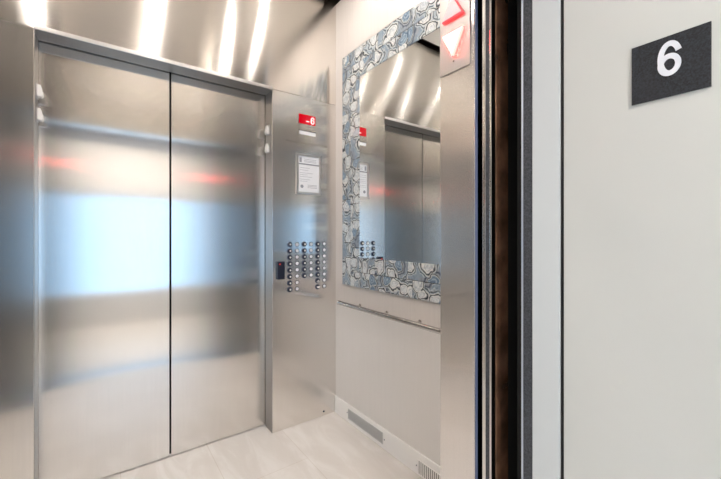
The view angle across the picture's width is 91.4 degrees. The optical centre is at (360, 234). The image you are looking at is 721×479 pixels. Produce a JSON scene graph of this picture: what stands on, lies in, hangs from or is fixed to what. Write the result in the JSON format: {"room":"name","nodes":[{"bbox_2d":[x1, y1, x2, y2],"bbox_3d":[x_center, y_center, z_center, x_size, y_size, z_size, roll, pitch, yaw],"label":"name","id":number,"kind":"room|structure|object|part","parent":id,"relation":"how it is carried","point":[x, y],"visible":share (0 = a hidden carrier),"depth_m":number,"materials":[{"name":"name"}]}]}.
{"room":"elevator lobby","nodes":[
{"label":"elevator lobby","id":0,"kind":"room"},
{"bbox_2d":[0,0,335,478],"bbox_3d":[-1.008,-0.186,1.884,2.040,2.808,0.111,0,0,-36],"label":"wall","id":1,"kind":"structure","parent":0,"point":[288,46],"depth_m":1.62,"materials":[{"name":"metal"}]},
{"bbox_2d":[36,83,43,99],"bbox_3d":[-1.438,-0.642,1.580,0.024,0.060,0.050,0,0,-36],"label":"guide","id":2,"kind":"object","parent":1,"relation":"attached to","point":[39,93],"visible":1,"depth_m":1.56,"materials":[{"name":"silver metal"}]},
{"bbox_2d":[36,107,43,122],"bbox_3d":[-1.438,-0.537,1.580,0.024,0.060,0.050,0,0,-36],"label":"guide","id":3,"kind":"object","parent":1,"relation":"attached to","point":[39,116],"visible":1,"depth_m":1.56,"materials":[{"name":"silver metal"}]},
{"bbox_2d":[38,40,168,478],"bbox_3d":[-1.285,0.147,1.776,0.566,2.134,0.028,0,0,-36],"label":"door","id":4,"kind":"structure","parent":1,"relation":"in","point":[103,134],"depth_m":1.76,"materials":[{"name":"metal"}]},
{"bbox_2d":[34,29,271,478],"bbox_3d":[-1.008,0.164,1.885,1.080,2.108,0.105,0,0,-36],"label":"trim","id":5,"kind":"structure","parent":1,"relation":"attached to","point":[269,95],"depth_m":2.17,"materials":[{"name":"metal"}]},
{"bbox_2d":[34,24,272,94],"bbox_3d":[-1.008,-0.893,1.885,1.080,0.004,0.106,0,0,-36],"label":"trim","id":6,"kind":"structure","parent":1,"relation":"attached to","point":[41,35],"depth_m":1.81,"materials":[{"name":"metal"}]},
{"bbox_2d":[169,72,170,453],"bbox_3d":[-1.065,0.119,1.962,1.140,2.199,0.008,0,0,-36],"label":"trim","id":7,"kind":"structure","parent":1,"relation":"attached to","point":[169,72],"depth_m":1.96,"materials":[{"name":"black"}]},
{"bbox_2d":[170,72,265,454],"bbox_3d":[-0.823,0.147,2.117,0.566,2.134,0.028,0,0,-36],"label":"door","id":8,"kind":"structure","parent":1,"relation":"in","point":[218,137],"depth_m":2.08,"materials":[{"name":"metal"}]},
{"bbox_2d":[264,125,269,135],"bbox_3d":[-0.588,-0.658,2.207,0.019,0.060,0.050,0,0,-36],"label":"guide","id":9,"kind":"object","parent":1,"relation":"attached to","point":[267,128],"visible":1,"depth_m":2.19,"materials":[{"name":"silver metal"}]},
{"bbox_2d":[264,143,269,153],"bbox_3d":[-0.588,-0.545,2.207,0.019,0.060,0.050,0,0,-36],"label":"guide","id":10,"kind":"object","parent":1,"relation":"attached to","point":[267,146],"visible":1,"depth_m":2.19,"materials":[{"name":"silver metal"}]},
{"bbox_2d":[272,90,335,432],"bbox_3d":[-0.384,0.162,2.336,0.459,2.113,0.124,0,0,-36],"label":"control panel","id":11,"kind":"object","parent":1,"relation":"attached to","point":[303,225],"visible":1,"depth_m":2.28,"materials":[{"name":"metal"}]},
{"bbox_2d":[277,261,284,279],"bbox_3d":[-0.494,0.220,2.183,0.048,0.112,0.017,0,0,-36],"label":"card reader","id":12,"kind":"object","parent":11,"relation":"attached to","point":[280,264],"visible":1,"depth_m":2.18,"materials":[{"name":"black plastic"}]},
{"bbox_3d":[-0.346,-0.663,2.301,0.119,0.022,0.003,0,0,-36],"label":"name plate","id":13,"kind":"part","parent":11,"relation":"part of","materials":[{"name":"white paper"}]},
{"bbox_2d":[296,153,320,195],"bbox_3d":[-0.339,-0.395,2.302,0.177,0.261,0.010,0,0,-36],"label":"holder","id":14,"kind":"object","parent":11,"relation":"attached to","point":[308,167],"visible":1,"depth_m":2.30,"materials":[{"name":"white"}]},
{"bbox_2d":[101,412,422,478],"bbox_3d":[-0.590,1.250,1.317,2.100,0.060,1.609,0,0,-36],"label":"floor","id":15,"kind":"structure","parent":0,"point":[327,446],"depth_m":1.92,"materials":[{"name":"beige tile"}]},
{"bbox_2d":[326,0,339,4],"bbox_3d":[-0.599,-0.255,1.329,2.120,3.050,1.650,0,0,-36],"label":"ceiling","id":16,"kind":"structure","parent":0,"point":[335,2],"depth_m":2.51,"materials":[{"name":"black"}]},
{"bbox_2d":[336,0,439,465],"bbox_3d":[0.228,-0.235,1.910,0.020,2.710,1.338,0,0,-36],"label":"wall","id":17,"kind":"structure","parent":0,"point":[388,370],"depth_m":2.04,"materials":[{"name":"beige paint"}]},
{"bbox_2d":[347,409,384,443],"bbox_3d":[0.023,1.161,2.151,0.005,0.064,0.382,0,0,-36],"label":"air vent","id":18,"kind":"object","parent":17,"relation":"attached to","point":[367,427],"visible":1,"depth_m":2.13,"materials":[{"name":"grey metal"}]},
{"bbox_2d":[335,395,439,478],"bbox_3d":[0.220,1.163,1.896,0.010,0.115,1.324,0,0,-36],"label":"baseboard","id":19,"kind":"structure","parent":17,"relation":"attached to","point":[392,444],"depth_m":1.95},
{"bbox_2d":[337,301,439,333],"bbox_3d":[0.211,0.440,1.854,0.072,0.026,1.137,0,0,-36],"label":"handrail","id":20,"kind":"object","parent":17,"relation":"attached to","point":[418,324],"visible":0.69,"depth_m":1.85,"materials":[{"name":"silver metal"}]},
{"bbox_2d":[342,0,439,304],"bbox_3d":[0.216,-0.424,1.899,0.013,1.510,1.126,0,0,-36],"label":"wall mirror","id":21,"kind":"object","parent":17,"relation":"attached to","point":[391,81],"visible":0.62,"depth_m":1.94,"materials":[{"name":"multicoloured mirror"}]},
{"bbox_2d":[359,27,439,264],"bbox_3d":[0.215,-0.424,1.898,0.003,1.135,0.751,0,0,-36],"label":"mirror glass","id":22,"kind":"object","parent":21,"relation":"attached to","point":[399,93],"depth_m":1.89,"materials":[{"name":"silver"}]},
{"bbox_2d":[416,459,439,478],"bbox_3d":[0.390,1.174,1.652,0.005,0.074,0.364,0,0,-36],"label":"air vent","id":23,"kind":"object","parent":17,"relation":"attached to","point":[424,471],"visible":0.91,"depth_m":1.74,"materials":[{"name":"grey metal"}]},
{"bbox_2d":[440,0,481,478],"bbox_3d":[0.487,-0.185,1.191,0.503,2.810,0.127,0,0,-36],"label":"door frame","id":24,"kind":"structure","parent":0,"point":[457,88],"depth_m":1.04,"materials":[{"name":"metal"}]},
{"bbox_2d":[440,0,470,77],"bbox_3d":[0.275,-0.628,1.042,0.014,0.284,0.110,0,0,-36],"label":"lantern","id":25,"kind":"object","parent":24,"relation":"attached to","point":[455,15],"visible":1,"depth_m":1.03,"materials":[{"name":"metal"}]},
{"bbox_2d":[475,0,477,478],"bbox_3d":[0.327,0.163,0.992,0.009,2.115,0.002,0,0,-36],"label":"trim","id":26,"kind":"structure","parent":24,"relation":"attached to","point":[476,1],"depth_m":0.99,"materials":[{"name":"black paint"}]},
{"bbox_2d":[482,0,516,478],"bbox_3d":[0.535,0.163,1.107,0.466,2.095,0.033,0,0,-36],"label":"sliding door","id":27,"kind":"structure","parent":24,"relation":"in","point":[499,17],"depth_m":0.98,"materials":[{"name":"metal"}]},
{"bbox_3d":[0.388,0.163,0.997,0.057,2.095,0.031,0,0,-36],"label":"door panel","id":28,"kind":"part","parent":27,"relation":"part of","materials":[{"name":"brown metal"}]},
{"bbox_3d":[0.566,0.163,1.130,0.388,2.095,0.029,0,0,-36],"label":"panel","id":29,"kind":"part","parent":27,"relation":"part of","materials":[{"name":"black"}]},
{"bbox_3d":[1.406,-0.080,1.360,2.122,2.600,0.421,0,0,-36],"label":"wall","id":30,"kind":"structure","parent":0,"visible":0},
{"bbox_2d":[517,0,520,478],"bbox_3d":[0.630,0.163,1.078,0.507,2.095,0.027,0,0,-36],"label":"door frame","id":31,"kind":"structure","parent":30,"relation":"in","point":[518,1],"depth_m":0.93,"materials":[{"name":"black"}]},
{"bbox_2d":[521,0,522,478],"bbox_3d":[0.416,0.163,0.889,0.030,2.115,0.005,0,0,-36],"label":"trim","id":32,"kind":"structure","parent":30,"relation":"attached to","point":[521,0],"depth_m":0.88,"materials":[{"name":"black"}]},
{"bbox_2d":[523,0,531,478],"bbox_3d":[0.424,0.163,0.877,0.030,2.115,0.022,0,0,-36],"label":"trim","id":33,"kind":"structure","parent":30,"relation":"attached to","point":[527,4],"depth_m":0.87,"materials":[{"name":"grey metal"}]},
{"bbox_2d":[532,0,560,478],"bbox_3d":[0.450,0.163,0.842,0.030,2.115,0.064,0,0,-36],"label":"trim","id":34,"kind":"structure","parent":30,"relation":"attached to","point":[546,14],"depth_m":0.83,"materials":[{"name":"white paint"}]},
{"bbox_2d":[561,0,563,478],"bbox_3d":[0.474,0.163,0.815,0.024,2.115,0.008,0,0,-36],"label":"trim","id":35,"kind":"structure","parent":30,"relation":"attached to","point":[562,1],"depth_m":0.81,"materials":[{"name":"black rubber"}]},
{"bbox_2d":[564,0,720,478],"bbox_3d":[0.578,0.163,0.669,0.030,2.115,0.350,0,0,-36],"label":"wall panel","id":36,"kind":"object","parent":30,"relation":"attached to","point":[642,182],"depth_m":0.69,"materials":[{"name":"white paint"}]},
{"bbox_2d":[632,21,711,105],"bbox_3d":[0.570,-0.312,0.650,0.005,0.112,0.113,0,0,-36],"label":"sign","id":37,"kind":"object","parent":30,"relation":"attached to","point":[680,62],"visible":1,"depth_m":0.65,"materials":[{"name":"black plastic"}]}
]}

